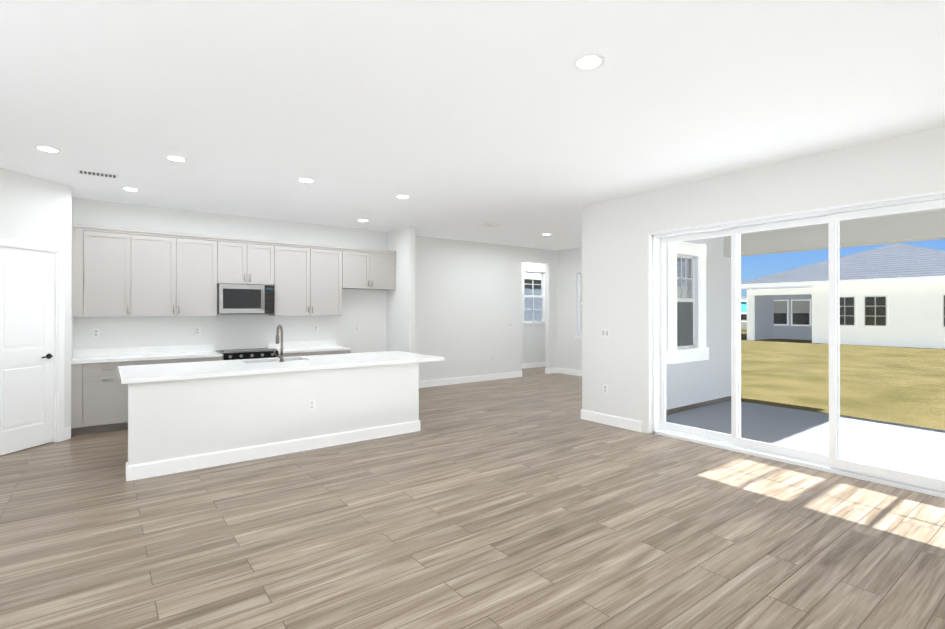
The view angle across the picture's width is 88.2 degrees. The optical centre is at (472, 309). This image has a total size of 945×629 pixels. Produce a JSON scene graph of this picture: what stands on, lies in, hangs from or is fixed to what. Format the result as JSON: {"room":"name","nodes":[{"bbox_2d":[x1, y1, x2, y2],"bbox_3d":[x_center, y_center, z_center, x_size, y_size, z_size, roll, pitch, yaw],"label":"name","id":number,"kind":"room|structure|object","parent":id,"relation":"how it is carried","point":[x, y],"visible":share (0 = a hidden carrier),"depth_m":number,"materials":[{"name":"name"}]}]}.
{"room":"kitchen","nodes":[
{"label":"kitchen","id":0,"kind":"room"},
{"bbox_2d":[0,168,71,427],"bbox_3d":[-5.013,0.027,4.596,0.120,3.000,2.470,0,0,8],"label":"wall","id":1,"kind":"structure","parent":0,"point":[35,209],"depth_m":5.49,"materials":[{"name":"white paint"}]},
{"bbox_2d":[0,247,53,455],"bbox_3d":[-4.867,0.431,5.284,0.094,2.172,0.692,0,0,8],"label":"pantry door","id":2,"kind":"structure","parent":1,"relation":"in","point":[26,349],"depth_m":5.33,"materials":[{"name":"white wood"}]},
{"bbox_2d":[0,238,64,441],"bbox_3d":[-4.906,0.394,5.297,0.138,2.270,0.850,0,0,8],"label":"door frame","id":3,"kind":"structure","parent":1,"relation":"attached to","point":[59,295],"depth_m":5.64,"materials":[{"name":"white wood"}]},
{"bbox_2d":[64,427,70,439],"bbox_3d":[-4.947,1.459,4.572,0.016,0.135,2.450,0,0,8],"label":"baseboard","id":4,"kind":"structure","parent":1,"relation":"attached to","point":[67,433],"depth_m":5.75,"materials":[{"name":"white"}]},
{"bbox_2d":[69,195,72,426],"bbox_3d":[-5.055,0.031,6.040,0.132,3.000,0.720,0,0,-37],"label":"wall","id":5,"kind":"structure","parent":0,"point":[71,305],"depth_m":6.08,"materials":[{"name":"white paint"}]},
{"bbox_2d":[73,198,386,352],"bbox_3d":[-4.145,0.035,7.305,6.470,3.000,0.200,0,0,-37],"label":"wall","id":6,"kind":"structure","parent":0,"point":[366,310],"depth_m":7.53,"materials":[{"name":"white paint"}]},
{"bbox_2d":[92,329,99,337],"bbox_3d":[-5.027,0.312,6.506,0.075,0.118,0.008,0,0,-37],"label":"outlet","id":7,"kind":"object","parent":6,"relation":"attached to","point":[95,333],"visible":1,"depth_m":6.50,"materials":[{"name":"white plastic"}]},
{"bbox_2d":[72,224,135,316],"bbox_3d":[-4.845,-0.470,6.427,0.662,1.125,0.351,0,0,-37],"label":"upper cabinet","id":8,"kind":"object","parent":6,"relation":"attached to","point":[120,272],"depth_m":6.28,"materials":[{"name":"grey wood"}]},
{"bbox_2d":[136,232,223,315],"bbox_3d":[-4.218,-0.469,6.902,1.154,1.125,0.351,0,0,-37],"label":"upper cabinet","id":9,"kind":"object","parent":6,"relation":"attached to","point":[176,275],"depth_m":6.77,"materials":[{"name":"grey wood"}]},
{"bbox_2d":[194,327,199,334],"bbox_3d":[-4.079,0.314,7.224,0.075,0.118,0.008,0,0,-37],"label":"outlet","id":10,"kind":"object","parent":6,"relation":"attached to","point":[196,330],"visible":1,"depth_m":7.22,"materials":[{"name":"white plastic"}]},
{"bbox_2d":[224,240,275,284],"bbox_3d":[-3.490,-0.706,7.454,0.795,0.647,0.351,0,0,-37],"label":"upper cabinet","id":11,"kind":"object","parent":6,"relation":"attached to","point":[249,262],"depth_m":7.34,"materials":[{"name":"grey wood"}]},
{"bbox_2d":[217,284,274,313],"bbox_3d":[-3.462,-0.155,7.415,0.771,0.446,0.444,0,0,-37],"label":"microwave","id":12,"kind":"object","parent":11,"relation":"attached to","point":[243,299],"visible":1,"depth_m":7.25,"materials":[{"name":"silver metal"}]},
{"bbox_2d":[268,244,347,315],"bbox_3d":[-2.736,-0.466,8.023,1.217,1.125,0.351,0,0,-37],"label":"upper cabinet","id":13,"kind":"object","parent":6,"relation":"attached to","point":[311,279],"depth_m":7.88,"materials":[{"name":"grey wood"}]},
{"bbox_2d":[348,248,395,289],"bbox_3d":[-1.901,-0.696,8.656,1.001,0.660,0.351,0,0,-37],"label":"upper cabinet","id":14,"kind":"object","parent":6,"relation":"attached to","point":[367,270],"depth_m":8.53,"materials":[{"name":"grey wood"}]},
{"bbox_2d":[387,225,414,352],"bbox_3d":[-1.300,0.039,8.806,0.120,3.000,0.840,0,0,-37],"label":"wall","id":15,"kind":"structure","parent":0,"point":[401,312],"depth_m":8.63,"materials":[{"name":"white paint"}]},
{"bbox_2d":[0,367,944,628],"bbox_3d":[0.669,1.632,6.266,12.900,0.200,10.200,0,0,-37],"label":"floor","id":16,"kind":"structure","parent":0,"point":[530,498],"depth_m":3.29,"materials":[{"name":"laminate"}]},
{"bbox_2d":[71,356,138,434],"bbox_3d":[-4.760,1.094,6.311,0.663,0.875,0.631,0,0,-37],"label":"base cabinet","id":17,"kind":"object","parent":16,"relation":"on","point":[99,396],"depth_m":6.04,"materials":[{"name":"grey wood"}]},
{"bbox_2d":[139,356,186,364],"bbox_3d":[-4.339,1.095,6.630,0.638,0.875,0.631,0,0,-37],"label":"base cabinet","id":18,"kind":"object","parent":16,"relation":"on","point":[143,360],"depth_m":6.43,"materials":[{"name":"grey"}]},
{"bbox_2d":[179,352,222,361],"bbox_3d":[-3.945,1.095,6.928,0.595,0.875,0.631,0,0,-37],"label":"base cabinet","id":19,"kind":"object","parent":16,"relation":"on","point":[191,356],"depth_m":6.74,"materials":[{"name":"grey"}]},
{"bbox_2d":[215,348,277,359],"bbox_3d":[-3.383,1.057,7.308,0.751,0.956,0.698,0,0,-37],"label":"range","id":20,"kind":"object","parent":16,"relation":"on","point":[238,354],"visible":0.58,"depth_m":7.08,"materials":[{"name":"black metal"}]},
{"bbox_2d":[122,359,419,481],"bbox_3d":[-2.234,1.092,5.729,3.032,0.876,1.216,0,0,-37],"label":"kitchen island","id":21,"kind":"object","parent":16,"relation":"on","point":[186,416],"depth_m":5.02,"materials":[{"name":"white paint"}]},
{"bbox_2d":[118,351,444,382],"bbox_3d":[-2.110,0.635,5.815,3.400,0.040,1.290,0,0,-37],"label":"island countertop","id":22,"kind":"structure","parent":21,"relation":"on","point":[150,373],"depth_m":5.37,"materials":[{"name":"white stone"}]},
{"bbox_2d":[273,324,284,361],"bbox_3d":[-2.339,0.396,5.820,0.131,0.440,0.233,0,0,-37],"label":"faucet","id":23,"kind":"object","parent":22,"relation":"on","point":[281,356],"visible":1,"depth_m":5.76,"materials":[{"name":"silver metal"}]},
{"bbox_2d":[269,348,322,356],"bbox_3d":[-2.850,1.098,7.757,0.632,0.875,0.631,0,0,-37],"label":"base cabinet","id":24,"kind":"object","parent":16,"relation":"on","point":[288,352],"depth_m":7.57,"materials":[{"name":"grey"}]},
{"bbox_2d":[319,348,350,354],"bbox_3d":[-2.445,1.099,8.064,0.629,0.875,0.631,0,0,-37],"label":"base cabinet","id":25,"kind":"object","parent":16,"relation":"on","point":[326,351],"depth_m":7.83,"materials":[{"name":"grey"}]},
{"bbox_2d":[0,0,944,250],"bbox_3d":[0.669,-1.543,6.276,12.900,0.150,10.200,0,0,-37],"label":"ceiling","id":26,"kind":"structure","parent":0,"point":[462,120],"depth_m":3.42,"materials":[{"name":"white paint"}]},
{"bbox_2d":[34,146,60,152],"bbox_3d":[-3.893,-1.471,4.465,0.184,0.006,0.184,0,0,-37],"label":"recessed light","id":27,"kind":"object","parent":26,"relation":"in","point":[48,149],"visible":1,"depth_m":4.46,"materials":[{"name":"white"}]},
{"bbox_2d":[76,169,118,178],"bbox_3d":[-4.046,-1.467,5.265,0.360,0.010,0.160,0,0,-37],"label":"ceiling vent","id":28,"kind":"object","parent":26,"relation":"in","point":[79,171],"visible":0.98,"depth_m":5.24,"materials":[{"name":"white metal"}]},
{"bbox_2d":[121,187,139,190],"bbox_3d":[-4.161,-1.466,5.930,0.184,0.006,0.184,0,0,-37],"label":"recessed light","id":29,"kind":"object","parent":26,"relation":"in","point":[129,188],"visible":0.98,"depth_m":5.93,"materials":[{"name":"white plastic"}]},
{"bbox_2d":[165,155,186,161],"bbox_3d":[-2.884,-1.470,4.740,0.184,0.006,0.184,0,0,-37],"label":"recessed light","id":30,"kind":"object","parent":26,"relation":"in","point":[175,158],"visible":1,"depth_m":4.72,"materials":[{"name":"white plastic"}]},
{"bbox_2d":[297,178,313,182],"bbox_3d":[-1.889,-1.468,5.530,0.184,0.006,0.184,0,0,-37],"label":"recessed light","id":31,"kind":"object","parent":26,"relation":"in","point":[306,180],"visible":1,"depth_m":5.52,"materials":[{"name":"white plastic"}]},
{"bbox_2d":[396,195,409,197],"bbox_3d":[-0.903,-1.465,6.315,0.184,0.006,0.184,0,0,-37],"label":"recessed light","id":32,"kind":"object","parent":26,"relation":"in","point":[402,196],"visible":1,"depth_m":6.29,"materials":[{"name":"white"}]},
{"bbox_2d":[479,223,502,226],"bbox_3d":[0.328,-1.457,8.400,0.300,0.011,0.300,0,0,-37],"label":"ceiling vent","id":33,"kind":"object","parent":26,"relation":"in","point":[491,225],"visible":0.96,"depth_m":8.39,"materials":[{"name":"white"}]},
{"bbox_2d":[573,54,604,69],"bbox_3d":[0.696,-1.475,2.910,0.184,0.006,0.184,0,0,-37],"label":"recessed light","id":34,"kind":"object","parent":26,"relation":"in","point":[590,62],"visible":1,"depth_m":2.90,"materials":[{"name":"white plastic"}]},
{"bbox_2d":[415,235,556,380],"bbox_3d":[0.230,0.045,10.654,4.550,3.000,0.120,0,0,-37],"label":"wall","id":35,"kind":"structure","parent":0,"point":[468,301],"depth_m":10.42,"materials":[{"name":"white paint"}]},
{"bbox_2d":[419,371,521,387],"bbox_3d":[-0.202,1.476,10.256,3.386,0.135,0.046,0,0,-37],"label":"baseboard","id":36,"kind":"structure","parent":35,"relation":"attached to","point":[467,379],"depth_m":10.32,"materials":[{"name":"white wood"}]},
{"bbox_2d":[522,262,545,363],"bbox_3d":[1.469,0.052,13.085,3.400,3.000,0.200,0,0,-37],"label":"wall","id":37,"kind":"structure","parent":0,"point":[533,343],"depth_m":13.07,"materials":[{"name":"white paint"}]},
{"bbox_2d":[522,361,545,368],"bbox_3d":[1.535,1.484,12.994,3.200,0.135,0.016,0,0,-37],"label":"baseboard","id":38,"kind":"structure","parent":37,"relation":"attached to","point":[536,364],"depth_m":13.07,"materials":[{"name":"white wood"}]},
{"bbox_2d":[524,271,544,322],"bbox_3d":[1.637,-0.338,13.213,0.820,1.380,0.080,0,0,-37],"label":"window","id":39,"kind":"structure","parent":37,"relation":"in","point":[542,297],"depth_m":13.36,"materials":[{"name":"white metal"}]},
{"bbox_2d":[557,247,581,369],"bbox_3d":[3.319,0.044,10.559,0.300,3.600,3.760,0,0,-37],"label":"wall","id":40,"kind":"structure","parent":0,"point":[569,265],"depth_m":11.66,"materials":[{"name":"white paint"}]},
{"bbox_2d":[556,367,581,375],"bbox_3d":[3.193,1.477,10.459,0.016,0.135,3.760,0,0,-37],"label":"baseboard","id":41,"kind":"structure","parent":40,"relation":"attached to","point":[558,370],"depth_m":11.61,"materials":[{"name":"white wood"}]},
{"bbox_2d":[575,273,581,337],"bbox_3d":[2.895,-0.105,10.978,0.190,1.538,1.380,0,0,-37],"label":"nook window","id":42,"kind":"structure","parent":40,"relation":"in","point":[580,305],"depth_m":11.49,"materials":[{"name":"white metal"}]},
{"bbox_2d":[666,237,730,413],"bbox_3d":[3.289,0.037,7.947,3.500,3.600,0.370,0,0,-37],"label":"wall","id":43,"kind":"structure","parent":0,"point":[713,321],"depth_m":8.29,"materials":[{"name":"white paint"}]},
{"bbox_2d":[667,242,708,363],"bbox_3d":[3.424,-0.122,7.868,1.160,1.903,0.200,0,0,-37],"label":"nook window","id":44,"kind":"structure","parent":43,"relation":"in","point":[679,294],"depth_m":7.90,"materials":[{"name":"white metal"}]},
{"bbox_2d":[582,126,944,432],"bbox_3d":[3.183,0.028,4.938,0.300,3.000,5.040,0,0,-37],"label":"wall","id":45,"kind":"structure","parent":0,"point":[615,231],"depth_m":5.83,"materials":[{"name":"white paint"}]},
{"bbox_2d":[603,384,607,393],"bbox_3d":[1.781,1.062,6.532,0.008,0.118,0.075,0,0,-37],"label":"outlet","id":46,"kind":"object","parent":45,"relation":"attached to","point":[605,388],"visible":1,"depth_m":6.53,"materials":[{"name":"white plastic"}]},
{"bbox_2d":[602,329,608,337],"bbox_3d":[1.781,0.312,6.534,0.009,0.118,0.120,0,0,-37],"label":"light switch","id":47,"kind":"object","parent":45,"relation":"attached to","point":[605,332],"visible":1,"depth_m":6.53,"materials":[{"name":"white plastic"}]},
{"bbox_2d":[582,409,641,431],"bbox_3d":[1.829,1.465,6.461,0.016,0.135,0.930,0,0,-37],"label":"baseboard","id":48,"kind":"structure","parent":45,"relation":"attached to","point":[619,422],"depth_m":6.43,"materials":[{"name":"white wood"}]},
{"bbox_2d":[648,190,944,497],"bbox_3d":[3.128,0.288,4.958,0.242,2.480,2.860,0,0,-37],"label":"sliding glass door","id":49,"kind":"structure","parent":45,"relation":"attached to","point":[832,461],"depth_m":4.95,"materials":[{"name":"white metal"}]},
{"bbox_2d":[723,208,944,236],"bbox_3d":[4.774,-1.529,6.072,3.600,0.480,4.420,0,0,-37],"label":"roof","id":50,"kind":"structure","parent":0,"point":[893,215],"depth_m":6.87,"materials":[{"name":"grey paint"}]},
{"label":"outside","id":51,"kind":"structure","parent":0,"visible":0},
{"bbox_2d":[666,401,944,479],"bbox_3d":[4.751,1.710,5.794,3.360,0.340,4.820,0,0,-37],"label":"patio floor","id":52,"kind":"structure","parent":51,"point":[898,437],"depth_m":6.35,"materials":[{"name":"concrete"}]},
{"bbox_2d":[741,329,944,429],"bbox_3d":[9.601,1.865,69.776,700.000,0.110,500.000,0,0,-37],"label":"lawn","id":53,"kind":"structure","parent":51,"point":[791,359],"depth_m":11.60,"materials":[{"name":"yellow plant"}]},
{"bbox_2d":[524,273,540,320],"bbox_3d":[-1.947,-0.993,23.733,14.800,6.053,12.300,0,0,-37],"label":"house","id":54,"kind":"structure","parent":53,"relation":"on","point":[536,291],"depth_m":19.77,"materials":[{"name":"grey"}]},
{"bbox_2d":[741,313,746,328],"bbox_3d":[23.084,1.119,41.856,1.940,1.744,4.600,0,0,-37],"label":"car","id":55,"kind":"object","parent":53,"relation":"on","point":[744,319],"depth_m":40.81,"materials":[{"name":"white"}]},
{"bbox_2d":[741,296,746,312],"bbox_3d":[33.178,-0.968,75.087,12.800,6.208,14.800,0,0,-37],"label":"house","id":56,"kind":"structure","parent":53,"relation":"on","point":[744,303],"depth_m":71.14,"materials":[{"name":"teal"}]},
{"bbox_2d":[741,243,944,348],"bbox_3d":[25.651,-0.915,28.694,17.100,5.627,12.200,0,0,-37],"label":"neighbor house","id":57,"kind":"structure","parent":53,"relation":"on","point":[861,308],"depth_m":24.35,"materials":[{"name":"white paint"}]},
{"bbox_3d":[7.108,0.329,5.236,0.280,2.560,0.280,0,0,-37],"label":"column","id":58,"kind":"structure","parent":0,"visible":0},
{"bbox_2d":[723,210,944,256],"bbox_3d":[4.655,-1.119,5.980,3.300,0.340,4.420,0,0,-37],"label":"beam","id":59,"kind":"structure","parent":58,"relation":"on","point":[924,225],"depth_m":7.09,"materials":[{"name":"grey paint"}]}
]}

